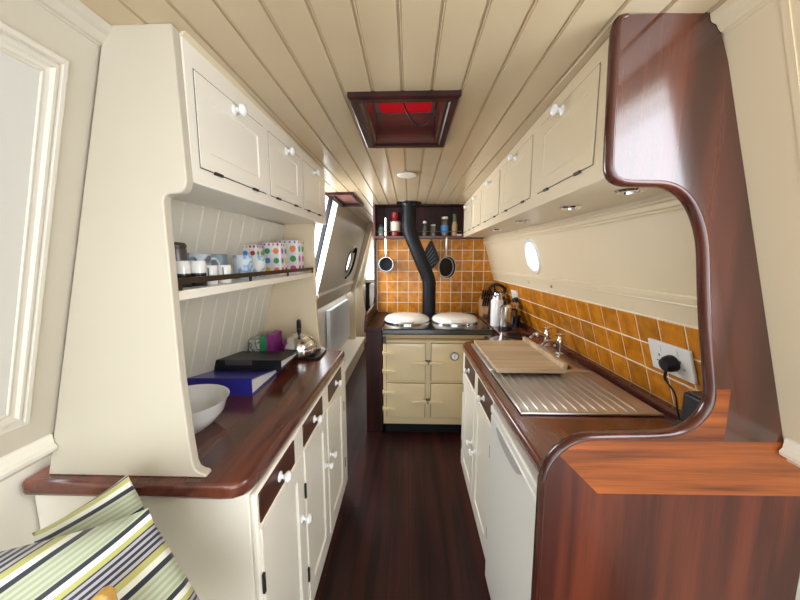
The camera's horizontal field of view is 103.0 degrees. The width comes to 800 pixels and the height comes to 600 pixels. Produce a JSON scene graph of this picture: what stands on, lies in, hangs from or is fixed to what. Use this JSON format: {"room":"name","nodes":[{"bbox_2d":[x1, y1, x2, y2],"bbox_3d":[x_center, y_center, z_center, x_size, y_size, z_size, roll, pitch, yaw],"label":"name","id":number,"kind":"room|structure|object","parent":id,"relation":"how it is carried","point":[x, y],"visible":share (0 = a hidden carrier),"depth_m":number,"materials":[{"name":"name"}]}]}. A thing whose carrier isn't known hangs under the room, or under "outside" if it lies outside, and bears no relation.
{"room":"ship interior","nodes":[
{"label":"ship interior","id":0,"kind":"room"},
{"bbox_2d":[0,288,357,551],"bbox_3d":[-0.887,0.612,2.651,0.035,0.935,7.550,0,7,2],"label":"wall","id":1,"kind":"structure","parent":0,"point":[19,519],"depth_m":0.78,"materials":[{"name":"white paint"}]},
{"bbox_2d":[326,299,349,349],"bbox_3d":[-0.785,0.323,4.149,0.057,0.550,1.100,0,7,2],"label":"radiator","id":2,"kind":"object","parent":1,"relation":"attached to","point":[337,317],"visible":0.87,"depth_m":3.94,"materials":[{"name":"white metal"}]},
{"bbox_2d":[0,0,373,481],"bbox_3d":[-0.688,-0.370,2.520,0.302,1.058,7.550,0,7,2],"label":"window frame","id":3,"kind":"structure","parent":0,"point":[27,17],"depth_m":0.69,"materials":[{"name":"beige paint"}]},
{"bbox_2d":[0,433,57,479],"bbox_3d":[-0.876,0.470,-0.191,0.024,0.046,1.950,0,7,2],"label":"sill","id":4,"kind":"structure","parent":3,"relation":"attached to","point":[16,460],"depth_m":0.72,"materials":[{"name":"white paint"}]},
{"bbox_2d":[0,21,69,435],"bbox_3d":[-0.743,-0.058,0.391,0.202,0.744,0.545,0,7,2],"label":"window","id":5,"kind":"structure","parent":3,"relation":"in","point":[33,78],"depth_m":0.61,"materials":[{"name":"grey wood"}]},
{"bbox_2d":[33,0,111,46],"bbox_3d":[-0.638,-0.426,-0.305,0.033,0.043,1.965,0,7,2],"label":"crown molding","id":6,"kind":"structure","parent":3,"relation":"attached to","point":[74,13],"depth_m":0.60,"materials":[{"name":"beige paint"}]},
{"bbox_2d":[172,31,325,223],"bbox_3d":[-0.536,-0.493,1.238,0.272,0.320,1.096,0,7,2],"label":"upper cabinet","id":7,"kind":"object","parent":3,"relation":"attached to","point":[243,162],"visible":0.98,"depth_m":0.93,"materials":[{"name":"white paint"}]},
{"bbox_2d":[315,198,337,294],"bbox_3d":[-0.719,-0.430,2.468,0.345,0.910,0.808,0,7,2],"label":"window","id":8,"kind":"structure","parent":3,"relation":"in","point":[325,230],"depth_m":2.83,"materials":[{"name":"white glass"}]},
{"bbox_2d":[317,276,366,299],"bbox_3d":[-0.706,-0.245,4.619,0.026,0.053,3.420,0,7,2],"label":"trim","id":9,"kind":"structure","parent":3,"relation":"attached to","point":[325,293],"depth_m":3.56,"materials":[{"name":"beige paint"}]},
{"bbox_2d":[345,248,356,278],"bbox_3d":[-0.643,-0.469,4.044,0.112,0.399,0.338,2,7,14],"label":"window","id":10,"kind":"structure","parent":3,"relation":"in","point":[349,259],"depth_m":4.11,"materials":[{"name":"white glass"}]},
{"bbox_2d":[347,223,372,338],"bbox_3d":[-0.594,-0.176,4.826,0.414,1.950,0.080,0,7,2],"label":"pillar","id":11,"kind":"structure","parent":0,"point":[351,295],"depth_m":4.80,"materials":[{"name":"beige paint"}]},
{"bbox_2d":[356,228,372,341],"bbox_3d":[-0.608,-0.245,5.363,0.354,1.950,0.060,0,7,2],"label":"wall","id":12,"kind":"structure","parent":0,"point":[360,312],"depth_m":5.38,"materials":[{"name":"beige paint"}]},
{"bbox_2d":[362,280,373,313],"bbox_3d":[0.188,-0.392,6.318,2.000,2.000,0.040,0,7,2],"label":"wall","id":13,"kind":"structure","parent":0,"point":[363,286],"depth_m":6.36,"materials":[{"name":"beige paint"}]},
{"bbox_2d":[366,249,373,279],"bbox_3d":[-0.492,-0.797,6.258,0.400,0.820,0.013,0,7,2],"label":"window","id":14,"kind":"structure","parent":13,"relation":"in","point":[370,275],"depth_m":6.28,"materials":[{"name":"white glass"}]},
{"bbox_2d":[314,342,490,599],"bbox_3d":[0.075,1.100,2.684,2.000,0.040,7.550,0,7,2],"label":"floor","id":15,"kind":"structure","parent":0,"point":[405,528],"depth_m":1.73,"materials":[{"name":"brown wood"}]},
{"bbox_2d":[35,358,347,599],"bbox_3d":[-0.600,0.823,1.379,0.606,0.838,1.090,0,7,2],"label":"base cabinet","id":16,"kind":"object","parent":15,"relation":"on","point":[271,541],"visible":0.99,"depth_m":0.86,"materials":[{"name":"white paint"}]},
{"bbox_2d":[22,350,343,498],"bbox_3d":[-0.623,0.386,1.324,0.558,0.041,1.139,0,7,2],"label":"countertop","id":17,"kind":"structure","parent":16,"relation":"on","point":[245,438],"depth_m":0.92,"materials":[{"name":"brown wood"}]},
{"bbox_2d":[50,23,324,476],"bbox_3d":[-0.651,-0.137,1.275,0.410,1.010,1.120,0,7,2],"label":"shelf unit","id":18,"kind":"object","parent":17,"relation":"on","point":[135,336],"visible":0.87,"depth_m":0.74,"materials":[{"name":"beige paint"}]},
{"bbox_2d":[174,241,187,260],"bbox_3d":[-0.631,-0.102,0.893,0.062,0.124,0.062,0,7,2],"label":"jar","id":19,"kind":"object","parent":18,"relation":"on","point":[180,248],"visible":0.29,"depth_m":0.88,"materials":[{"name":"grey metal"}]},
{"bbox_2d":[176,261,191,287],"bbox_3d":[-0.576,-0.070,0.852,0.045,0.070,0.074,0,7,2],"label":"mug","id":20,"kind":"object","parent":18,"relation":"on","point":[183,267],"visible":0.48,"depth_m":0.82,"materials":[{"name":"white ceramic"}]},
{"bbox_2d":[187,253,197,260],"bbox_3d":[-0.670,-0.097,0.968,0.070,0.094,0.093,0,7,2],"label":"mug","id":21,"kind":"object","parent":18,"relation":"on","point":[189,258],"visible":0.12,"depth_m":0.98,"materials":[{"name":"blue ceramic"}]},
{"bbox_2d":[190,261,207,286],"bbox_3d":[-0.563,-0.076,0.899,0.045,0.070,0.074,0,7,2],"label":"mug","id":22,"kind":"object","parent":18,"relation":"on","point":[198,268],"visible":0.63,"depth_m":0.87,"materials":[{"name":"white ceramic"}]},
{"bbox_2d":[189,254,219,264],"bbox_3d":[-0.653,-0.106,1.047,0.073,0.092,0.096,0,7,2],"label":"mug","id":23,"kind":"object","parent":18,"relation":"on","point":[207,258],"visible":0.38,"depth_m":1.02,"materials":[{"name":"white ceramic"}]},
{"bbox_2d":[206,265,217,284],"bbox_3d":[-0.569,-0.077,0.967,0.045,0.056,0.077,0,7,2],"label":"mug","id":24,"kind":"object","parent":18,"relation":"on","point":[210,269],"visible":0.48,"depth_m":0.94,"materials":[{"name":"white ceramic"}]},
{"bbox_2d":[211,254,227,264],"bbox_3d":[-0.647,-0.117,1.136,0.070,0.092,0.092,0,7,2],"label":"mug","id":25,"kind":"object","parent":18,"relation":"on","point":[222,258],"visible":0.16,"depth_m":1.10,"materials":[{"name":"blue ceramic"}]},
{"bbox_2d":[217,265,231,282],"bbox_3d":[-0.558,-0.084,1.023,0.045,0.056,0.077,0,7,2],"label":"mug","id":26,"kind":"object","parent":18,"relation":"on","point":[222,269],"visible":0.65,"depth_m":0.99,"materials":[{"name":"white ceramic"}]},
{"bbox_2d":[232,255,252,278],"bbox_3d":[-0.604,-0.129,1.234,0.070,0.090,0.092,0,7,2],"label":"mug","id":27,"kind":"object","parent":18,"relation":"on","point":[241,263],"visible":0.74,"depth_m":1.19,"materials":[{"name":"ceramic"}]},
{"bbox_2d":[243,245,262,255],"bbox_3d":[-0.665,-0.179,1.439,0.071,0.139,0.071,0,7,2],"label":"mug","id":28,"kind":"object","parent":18,"relation":"on","point":[248,249],"visible":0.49,"depth_m":1.40,"materials":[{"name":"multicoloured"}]},
{"bbox_2d":[252,255,265,276],"bbox_3d":[-0.606,-0.144,1.359,0.068,0.090,0.090,0,7,2],"label":"mug","id":29,"kind":"object","parent":18,"relation":"on","point":[258,261],"visible":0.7,"depth_m":1.32,"materials":[{"name":"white ceramic"}]},
{"bbox_2d":[262,243,286,274],"bbox_3d":[-0.609,-0.201,1.556,0.089,0.153,0.089,0,7,2],"label":"tin","id":30,"kind":"object","parent":18,"relation":"on","point":[275,254],"visible":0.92,"depth_m":1.51,"materials":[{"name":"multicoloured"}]},
{"bbox_2d":[278,241,303,272],"bbox_3d":[-0.590,-0.234,1.733,0.109,0.173,0.109,0,7,2],"label":"tin","id":31,"kind":"object","parent":18,"relation":"on","point":[295,250],"visible":0.62,"depth_m":1.68,"materials":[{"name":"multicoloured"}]},
{"bbox_2d":[188,384,229,433],"bbox_3d":[-0.678,0.359,1.004,0.254,0.093,0.254,0,7,2],"label":"bowl","id":32,"kind":"object","parent":17,"relation":"on","point":[207,401],"visible":0.37,"depth_m":1.09,"materials":[{"name":"white ceramic"}]},
{"bbox_2d":[187,370,278,395],"bbox_3d":[-0.735,0.322,1.374,0.325,0.072,0.276,0,7,2],"label":"ring binder","id":33,"kind":"object","parent":17,"relation":"on","point":[239,382],"visible":0.57,"depth_m":1.25,"materials":[{"name":"blue cardboard"}]},
{"bbox_2d":[214,351,298,369],"bbox_3d":[-0.686,0.275,1.531,0.324,0.045,0.240,0,7,2],"label":"ring binder","id":34,"kind":"object","parent":33,"relation":"on","point":[243,360],"visible":0.87,"depth_m":1.42,"materials":[{"name":"black plastic"}]},
{"bbox_2d":[249,336,260,350],"bbox_3d":[-0.769,0.259,1.726,0.054,0.108,0.088,0,7,2],"label":"carton","id":35,"kind":"object","parent":17,"relation":"on","point":[254,345],"visible":0.39,"depth_m":1.68,"materials":[{"name":"grey cardboard"}]},
{"bbox_2d":[259,333,268,350],"bbox_3d":[-0.721,0.251,1.729,0.038,0.124,0.098,0,7,2],"label":"carton","id":36,"kind":"object","parent":17,"relation":"on","point":[263,339],"visible":0.37,"depth_m":1.68,"materials":[{"name":"green cardboard"}]},
{"bbox_2d":[267,330,281,350],"bbox_3d":[-0.682,0.244,1.734,0.035,0.136,0.113,0,7,2],"label":"carton","id":37,"kind":"object","parent":17,"relation":"on","point":[274,339],"visible":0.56,"depth_m":1.70,"materials":[{"name":"purple cardboard"}]},
{"bbox_2d":[294,349,325,359],"bbox_3d":[-0.543,0.301,1.779,0.228,0.012,0.170,0,7,2],"label":"tray","id":38,"kind":"object","parent":17,"relation":"on","point":[319,353],"visible":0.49,"depth_m":1.73,"materials":[{"name":"black metal"}]},
{"bbox_2d":[282,319,316,357],"bbox_3d":[-0.551,0.201,1.742,0.186,0.194,0.186,0,7,2],"label":"kettle","id":39,"kind":"object","parent":38,"relation":"on","point":[305,344],"visible":0.91,"depth_m":1.69,"materials":[{"name":"silver metal"}]},
{"bbox_2d":[340,337,364,383],"bbox_3d":[-0.721,0.873,3.532,0.244,0.195,3.060,0,7,2],"label":"ledge","id":40,"kind":"object","parent":15,"relation":"on","point":[353,349],"visible":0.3,"depth_m":4.28,"materials":[{"name":"white paint"}]},
{"bbox_2d":[365,282,373,310],"bbox_3d":[-0.370,0.172,5.933,0.590,0.980,0.700,0,7,2],"label":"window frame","id":41,"kind":"structure","parent":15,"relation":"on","point":[367,284],"depth_m":6.06,"materials":[{"name":"black metal"}]},
{"bbox_2d":[369,283,373,306],"bbox_3d":[-0.395,-0.090,5.931,0.340,0.460,0.160,0,7,2],"label":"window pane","id":42,"kind":"object","parent":41,"relation":"on","point":[371,286],"visible":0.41,"depth_m":5.86,"materials":[{"name":"white glass"}]},
{"bbox_2d":[364,291,387,431],"bbox_3d":[-0.202,0.472,2.909,0.137,1.149,0.759,0,7,2],"label":"end panel","id":43,"kind":"object","parent":15,"relation":"on","point":[373,320],"depth_m":2.57,"materials":[{"name":"brown wood"}]},
{"bbox_2d":[381,312,492,431],"bbox_3d":[0.291,0.587,2.811,0.868,0.945,0.716,0,7,2],"label":"range cooker","id":44,"kind":"object","parent":15,"relation":"on","point":[422,371],"visible":0.85,"depth_m":2.51,"materials":[{"name":"beige metal"}]},
{"bbox_2d":[396,200,435,317],"bbox_3d":[0.158,-0.366,2.949,0.385,1.042,0.230,0,7,2],"label":"flue pipe","id":45,"kind":"object","parent":44,"relation":"on","point":[410,234],"visible":0.88,"depth_m":2.90,"materials":[{"name":"black metal"}]},
{"bbox_2d":[461,351,495,559],"bbox_3d":[0.666,0.782,1.703,0.623,0.838,0.750,0,7,2],"label":"base cabinet","id":46,"kind":"object","parent":15,"relation":"on","point":[477,401],"visible":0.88,"depth_m":1.61,"materials":[{"name":"white paint"}]},
{"bbox_2d":[485,405,537,599],"bbox_3d":[0.650,0.863,1.082,0.598,0.835,0.483,0,7,2],"label":"fridge","id":47,"kind":"object","parent":15,"relation":"on","point":[512,484],"visible":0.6,"depth_m":1.04,"materials":[{"name":"white metal"}]},
{"bbox_2d":[531,12,799,599],"bbox_3d":[0.650,0.369,0.754,0.630,1.898,0.030,0,7,2],"label":"end panel","id":48,"kind":"object","parent":15,"relation":"on","point":[704,506],"visible":1,"depth_m":0.73,"materials":[{"name":"brown wood"}]},
{"bbox_3d":[-0.663,1.133,0.466,0.544,0.455,0.798,0,7,2],"label":"bench","id":49,"kind":"object","parent":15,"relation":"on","visible":0},
{"bbox_2d":[32,474,144,542],"bbox_3d":[-0.645,0.569,0.692,0.356,0.377,0.101,0,7,2],"label":"cushion","id":50,"kind":"object","parent":49,"relation":"on","point":[121,500],"visible":0.3,"depth_m":0.68,"materials":[{"name":"multicoloured fabric"}]},
{"bbox_2d":[0,508,198,599],"bbox_3d":[-0.565,0.624,0.574,0.675,0.456,0.164,0,7,2],"label":"cushion","id":51,"kind":"object","parent":49,"relation":"on","point":[130,554],"visible":0.97,"depth_m":0.56,"materials":[{"name":"multicoloured fabric"}]},
{"bbox_2d":[91,585,117,599],"bbox_3d":[-0.429,0.649,0.473,0.160,0.500,0.016,0,7,2],"label":"wooden board","id":52,"kind":"object","parent":49,"relation":"on","point":[108,592],"visible":1,"depth_m":0.44,"materials":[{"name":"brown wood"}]},
{"bbox_3d":[0.724,0.659,2.669,0.555,0.838,1.190,0,7,2],"label":"cabinet","id":53,"kind":"object","parent":15,"relation":"on","visible":0},
{"bbox_2d":[463,313,678,472],"bbox_3d":[0.689,0.300,1.998,0.591,0.041,2.456,0,7,2],"label":"countertop","id":54,"kind":"structure","parent":53,"relation":"on","point":[537,434],"depth_m":1.05,"materials":[{"name":"brown wood"}]},
{"bbox_2d":[478,296,489,316],"bbox_3d":[0.806,0.058,3.009,0.090,0.184,0.198,0,7,2],"label":"knife block","id":55,"kind":"object","parent":54,"relation":"on","point":[483,310],"visible":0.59,"depth_m":2.96,"materials":[{"name":"brown wood"}]},
{"bbox_2d":[490,290,502,326],"bbox_3d":[0.776,0.062,2.550,0.099,0.291,0.099,0,7,2],"label":"flask","id":56,"kind":"object","parent":54,"relation":"on","point":[497,301],"visible":0.93,"depth_m":2.52,"materials":[{"name":"silver metal"}]},
{"bbox_2d":[487,283,505,319],"bbox_3d":[0.860,0.012,2.800,0.181,0.328,0.176,0,7,2],"label":"kettle","id":57,"kind":"object","parent":54,"relation":"on","point":[503,287],"visible":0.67,"depth_m":2.77,"materials":[{"name":"black metal"}]},
{"bbox_2d":[498,298,517,330],"bbox_3d":[0.814,0.106,2.402,0.129,0.242,0.100,5,9,32],"label":"cafetiere","id":58,"kind":"object","parent":54,"relation":"on","point":[505,319],"visible":1,"depth_m":2.38,"materials":[{"name":"silver metal"}]},
{"bbox_2d":[511,315,520,327],"bbox_3d":[0.909,0.168,2.515,0.088,0.090,0.088,0,7,2],"label":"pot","id":59,"kind":"object","parent":54,"relation":"on","point":[517,325],"visible":0.5,"depth_m":2.48,"materials":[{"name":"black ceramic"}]},
{"bbox_2d":[504,333,529,339],"bbox_3d":[0.817,0.248,2.206,0.180,0.009,0.180,0,7,2],"label":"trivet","id":60,"kind":"object","parent":54,"relation":"on","point":[519,336],"visible":0.79,"depth_m":2.21,"materials":[{"name":"black metal"}]},
{"bbox_2d":[529,326,551,346],"bbox_3d":[0.859,0.221,1.949,0.136,0.122,0.056,0,7,2],"label":"tap","id":61,"kind":"object","parent":54,"relation":"on","point":[546,334],"visible":0.94,"depth_m":1.94,"materials":[{"name":"silver metal"}]},
{"bbox_2d":[540,332,565,354],"bbox_3d":[0.854,0.242,1.780,0.136,0.122,0.056,0,7,2],"label":"tap","id":62,"kind":"object","parent":54,"relation":"on","point":[559,341],"visible":1,"depth_m":1.77,"materials":[{"name":"silver metal"}]},
{"bbox_2d":[471,343,664,415],"bbox_3d":[0.671,0.396,1.551,0.483,0.136,0.925,0,7,2],"label":"sink","id":63,"kind":"object","parent":54,"relation":"in","point":[579,391],"visible":0.81,"depth_m":1.26,"materials":[{"name":"silver metal"}]},
{"bbox_2d":[474,336,566,373],"bbox_3d":[0.615,0.282,1.722,0.319,0.046,0.530,0,7,2],"label":"chopping board","id":64,"kind":"object","parent":63,"relation":"on","point":[505,356],"visible":1,"depth_m":1.63,"materials":[{"name":"brown wood"}]},
{"bbox_2d":[471,343,590,371],"bbox_3d":[0.677,0.372,1.762,0.483,0.131,0.500,0,7,2],"label":"basin","id":65,"kind":"object","parent":63,"relation":"in","point":[572,366],"depth_m":1.65,"materials":[{"name":"wood"}]},
{"bbox_2d":[520,321,681,422],"bbox_3d":[0.959,0.267,1.985,0.035,0.028,2.454,0,7,2],"label":"trim","id":66,"kind":"structure","parent":54,"relation":"on","point":[659,404],"depth_m":1.33,"materials":[{"name":"brown wood"}]},
{"bbox_2d":[680,391,701,422],"bbox_3d":[0.843,0.340,0.863,0.107,0.168,0.075,0,7,2],"label":"box","id":67,"kind":"object","parent":54,"relation":"on","point":[691,399],"visible":0.13,"depth_m":0.87,"materials":[{"name":"black plastic"}]},
{"bbox_2d":[79,0,726,223],"bbox_3d":[0.105,-0.831,2.437,1.542,0.135,7.550,0,7,2],"label":"ceiling","id":68,"kind":"structure","parent":0,"point":[299,60],"depth_m":0.78,"materials":[{"name":"beige wood"}]},
{"bbox_2d":[325,192,363,206],"bbox_3d":[-0.452,-0.848,2.674,0.212,0.051,0.594,0,7,2],"label":"roof hatch","id":69,"kind":"object","parent":68,"relation":"attached to","point":[344,199],"visible":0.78,"depth_m":2.68,"materials":[{"name":"brown wood"}]},
{"bbox_2d":[347,89,461,147],"bbox_3d":[0.018,-0.685,1.140,0.334,0.134,0.439,0,7,2],"label":"roof hatch","id":70,"kind":"object","parent":68,"relation":"attached to","point":[382,119],"visible":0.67,"depth_m":1.24,"materials":[{"name":"brown wood"}]},
{"bbox_2d":[403,102,436,125],"bbox_3d":[0.039,-0.664,1.055,0.181,0.116,0.078,-5,9,-34],"label":"cable","id":71,"kind":"object","parent":70,"relation":"hanging from","point":[408,114],"visible":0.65,"depth_m":1.09,"materials":[{"name":"black plastic"}]},
{"bbox_2d":[397,171,416,177],"bbox_3d":[0.041,-0.733,1.862,0.116,0.024,0.116,0,7,2],"label":"ceiling vent","id":72,"kind":"object","parent":68,"relation":"in","point":[405,174],"visible":0.99,"depth_m":1.83,"materials":[{"name":"white paint"}]},
{"bbox_2d":[376,207,495,314],"bbox_3d":[0.389,0.025,3.244,1.275,1.950,0.050,0,7,2],"label":"wall","id":73,"kind":"structure","parent":0,"point":[423,207],"depth_m":3.18,"materials":[{"name":"brown wood"}]},
{"bbox_2d":[373,239,375,297],"bbox_3d":[-0.250,0.029,3.235,0.014,1.945,0.112,0,7,2],"label":"trim","id":74,"kind":"structure","parent":73,"relation":"attached to","point":[373,239],"depth_m":3.15,"materials":[{"name":"brown wood"}]},
{"bbox_2d":[373,203,483,239],"bbox_3d":[0.271,-0.754,3.052,1.045,0.345,0.139,0,7,2],"label":"wall shelf","id":75,"kind":"object","parent":73,"relation":"attached to","point":[433,214],"visible":0.72,"depth_m":3.10,"materials":[{"name":"red wood"}]},
{"bbox_2d":[378,224,384,235],"bbox_3d":[-0.182,-0.671,3.072,0.070,0.110,0.070,0,7,2],"label":"jar","id":76,"kind":"object","parent":75,"relation":"on","point":[380,226],"visible":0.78,"depth_m":3.04,"materials":[{"name":"teal glass"}]},
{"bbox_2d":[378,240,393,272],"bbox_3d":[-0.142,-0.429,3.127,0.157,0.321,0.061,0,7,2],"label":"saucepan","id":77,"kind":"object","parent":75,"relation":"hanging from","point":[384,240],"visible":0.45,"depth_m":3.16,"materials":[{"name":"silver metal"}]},
{"bbox_2d":[390,212,399,235],"bbox_3d":[-0.045,-0.725,3.061,0.096,0.220,0.096,0,7,2],"label":"bottle","id":78,"kind":"object","parent":75,"relation":"on","point":[395,222],"visible":0.8,"depth_m":3.02,"materials":[{"name":"red plastic"}]},
{"bbox_2d":[422,221,426,235],"bbox_3d":[0.238,-0.684,3.057,0.049,0.140,0.049,0,7,2],"label":"jar","id":79,"kind":"object","parent":75,"relation":"on","point":[424,226],"visible":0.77,"depth_m":3.04,"materials":[{"name":"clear glass"}]},
{"bbox_2d":[430,224,435,235],"bbox_3d":[0.318,-0.669,3.057,0.054,0.109,0.054,0,7,2],"label":"jar","id":80,"kind":"object","parent":75,"relation":"on","point":[433,228],"visible":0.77,"depth_m":3.04,"materials":[{"name":"clear glass"}]},
{"bbox_2d":[441,217,448,235],"bbox_3d":[0.428,-0.703,3.049,0.076,0.180,0.076,0,7,2],"label":"jar","id":81,"kind":"object","parent":75,"relation":"on","point":[444,223],"visible":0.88,"depth_m":3.02,"materials":[{"name":"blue glass"}]},
{"bbox_2d":[451,214,456,235],"bbox_3d":[0.523,-0.716,3.045,0.056,0.205,0.056,0,7,2],"label":"jar","id":82,"kind":"object","parent":75,"relation":"on","point":[454,216],"visible":0.82,"depth_m":3.02,"materials":[{"name":"brown glass"}]},
{"bbox_3d":[0.436,-0.586,2.987,0.006,0.029,0.020,0,7,2],"label":"hook","id":83,"kind":"object","parent":75,"relation":"attached to","visible":0},
{"bbox_2d":[438,237,455,278],"bbox_3d":[0.457,-0.402,3.056,0.222,0.397,0.051,-5,9,-34],"label":"frying pan","id":84,"kind":"object","parent":83,"relation":"hanging from","point":[446,266],"visible":1,"depth_m":3.08,"materials":[{"name":"grey metal"}]},
{"bbox_2d":[376,239,493,312],"bbox_3d":[0.352,-0.242,3.183,1.173,0.745,0.006,0,7,2],"label":"backsplash","id":85,"kind":"structure","parent":73,"relation":"attached to","point":[399,289],"depth_m":3.18,"materials":[{"name":"orange tile"}]},
{"bbox_2d":[483,0,799,466],"bbox_3d":[0.851,-0.330,2.479,0.388,1.128,7.550,0,7,2],"label":"wall","id":86,"kind":"structure","parent":0,"point":[755,48],"depth_m":0.67,"materials":[{"name":"beige paint"}]},
{"bbox_2d":[511,290,518,299],"bbox_3d":[0.931,-0.038,2.579,0.031,0.081,0.140,0,7,2],"label":"socket","id":87,"kind":"object","parent":86,"relation":"attached to","point":[514,293],"visible":0.89,"depth_m":2.56,"materials":[{"name":"white plastic"}]},
{"bbox_2d":[511,297,518,302],"bbox_3d":[0.914,0.005,2.525,0.054,0.058,0.052,0,7,2],"label":"plug","id":88,"kind":"object","parent":87,"relation":"attached to","point":[515,299],"visible":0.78,"depth_m":2.50,"materials":[{"name":"black plastic"}]},
{"bbox_2d":[524,238,540,273],"bbox_3d":[0.846,-0.276,2.007,0.098,0.225,0.234,0,7,2],"label":"window","id":89,"kind":"structure","parent":86,"relation":"in","point":[531,252],"depth_m":2.04,"materials":[{"name":"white glass"}]},
{"bbox_2d":[463,38,668,236],"bbox_3d":[0.612,-0.578,1.823,0.309,0.330,2.323,0,7,2],"label":"upper cabinet","id":90,"kind":"object","parent":86,"relation":"attached to","point":[558,162],"visible":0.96,"depth_m":0.99,"materials":[{"name":"beige paint"}]},
{"bbox_2d":[515,220,529,222],"bbox_3d":[0.597,-0.383,1.547,0.070,0.010,0.070,0,7,2],"label":"spotlight","id":91,"kind":"object","parent":90,"relation":"attached to","point":[516,221],"visible":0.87,"depth_m":1.53,"materials":[{"name":"silver metal"}]},
{"bbox_2d":[559,205,581,209],"bbox_3d":[0.590,-0.321,1.101,0.070,0.010,0.070,0,7,2],"label":"spotlight","id":92,"kind":"object","parent":90,"relation":"attached to","point":[565,207],"visible":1,"depth_m":1.08,"materials":[{"name":"silver metal"}]},
{"bbox_2d":[614,187,646,194],"bbox_3d":[0.590,-0.281,0.816,0.070,0.010,0.070,0,7,2],"label":"spotlight","id":93,"kind":"object","parent":90,"relation":"attached to","point":[625,190],"visible":0.87,"depth_m":0.81,"materials":[{"name":"silver metal"}]},
{"bbox_2d":[483,195,683,245],"bbox_3d":[0.792,-0.402,1.914,0.020,0.046,2.455,0,7,2],"label":"trim","id":94,"kind":"structure","parent":86,"relation":"attached to","point":[670,203],"depth_m":1.17,"materials":[{"name":"beige paint"}]},
{"bbox_2d":[491,270,696,308],"bbox_3d":[0.873,-0.126,1.947,0.015,0.035,2.455,0,7,2],"label":"trim","id":95,"kind":"structure","parent":86,"relation":"attached to","point":[668,298],"depth_m":1.22,"materials":[{"name":"beige paint"}]},
{"bbox_2d":[493,279,701,409],"bbox_3d":[0.940,0.102,1.974,0.094,0.311,2.455,0,7,2],"label":"backsplash","id":96,"kind":"structure","parent":86,"relation":"attached to","point":[616,339],"depth_m":1.36,"materials":[{"name":"orange tile"}]},
{"bbox_2d":[648,338,697,384],"bbox_3d":[0.897,0.197,1.053,0.038,0.106,0.172,0,7,2],"label":"double socket","id":97,"kind":"object","parent":86,"relation":"attached to","point":[658,349],"visible":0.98,"depth_m":1.02,"materials":[{"name":"white plastic"}]},
{"bbox_2d":[658,355,680,419],"bbox_3d":[0.871,0.295,0.985,0.047,0.217,0.187,1,7,6],"label":"plug","id":98,"kind":"object","parent":97,"relation":"in","point":[668,363],"visible":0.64,"depth_m":1.02,"materials":[{"name":"black plastic"}]},
{"bbox_2d":[710,0,771,33],"bbox_3d":[0.594,-0.420,-0.346,0.034,0.043,1.955,0,7,2],"label":"crown molding","id":99,"kind":"structure","parent":86,"relation":"attached to","point":[731,13],"depth_m":0.59,"materials":[{"name":"beige paint"}]},
{"bbox_2d":[779,0,799,160],"bbox_3d":[0.746,-0.118,0.574,0.262,0.930,0.012,0,7,2],"label":"trim","id":100,"kind":"structure","parent":86,"relation":"attached to","point":[785,7],"depth_m":0.54,"materials":[{"name":"beige paint"}]},
{"bbox_2d":[779,437,799,464],"bbox_3d":[0.845,0.456,-0.245,0.024,0.046,1.950,0,7,2],"label":"sill","id":101,"kind":"structure","parent":86,"relation":"attached to","point":[790,450],"depth_m":0.70,"materials":[{"name":"white paint"}]},
{"bbox_2d":[795,576,799,599],"bbox_3d":[1.037,0.602,2.592,0.035,0.970,7.550,0,7,2],"label":"wall","id":102,"kind":"structure","parent":0,"point":[798,587],"depth_m":0.77,"materials":[{"name":"white paint"}]},
{"bbox_3d":[0.296,-0.586,2.991,0.006,0.029,0.020,0,7,2],"label":"hook","id":103,"kind":"object","parent":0,"visible":0},
{"bbox_2d":[425,238,438,267],"bbox_3d":[0.300,-0.451,3.059,0.164,0.308,0.101,0,7,2],"label":"slotted spatula","id":104,"kind":"object","parent":103,"relation":"hanging from","point":[431,253],"visible":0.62,"depth_m":3.08,"materials":[{"name":"black plastic"}]},
{"bbox_3d":[-0.134,-0.588,3.003,0.006,0.029,0.020,0,7,2],"label":"hook","id":105,"kind":"object","parent":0,"visible":0},
{"bbox_2d":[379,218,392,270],"bbox_3d":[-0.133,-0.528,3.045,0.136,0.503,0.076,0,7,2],"label":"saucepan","id":106,"kind":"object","parent":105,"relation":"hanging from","point":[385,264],"visible":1,"depth_m":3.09,"materials":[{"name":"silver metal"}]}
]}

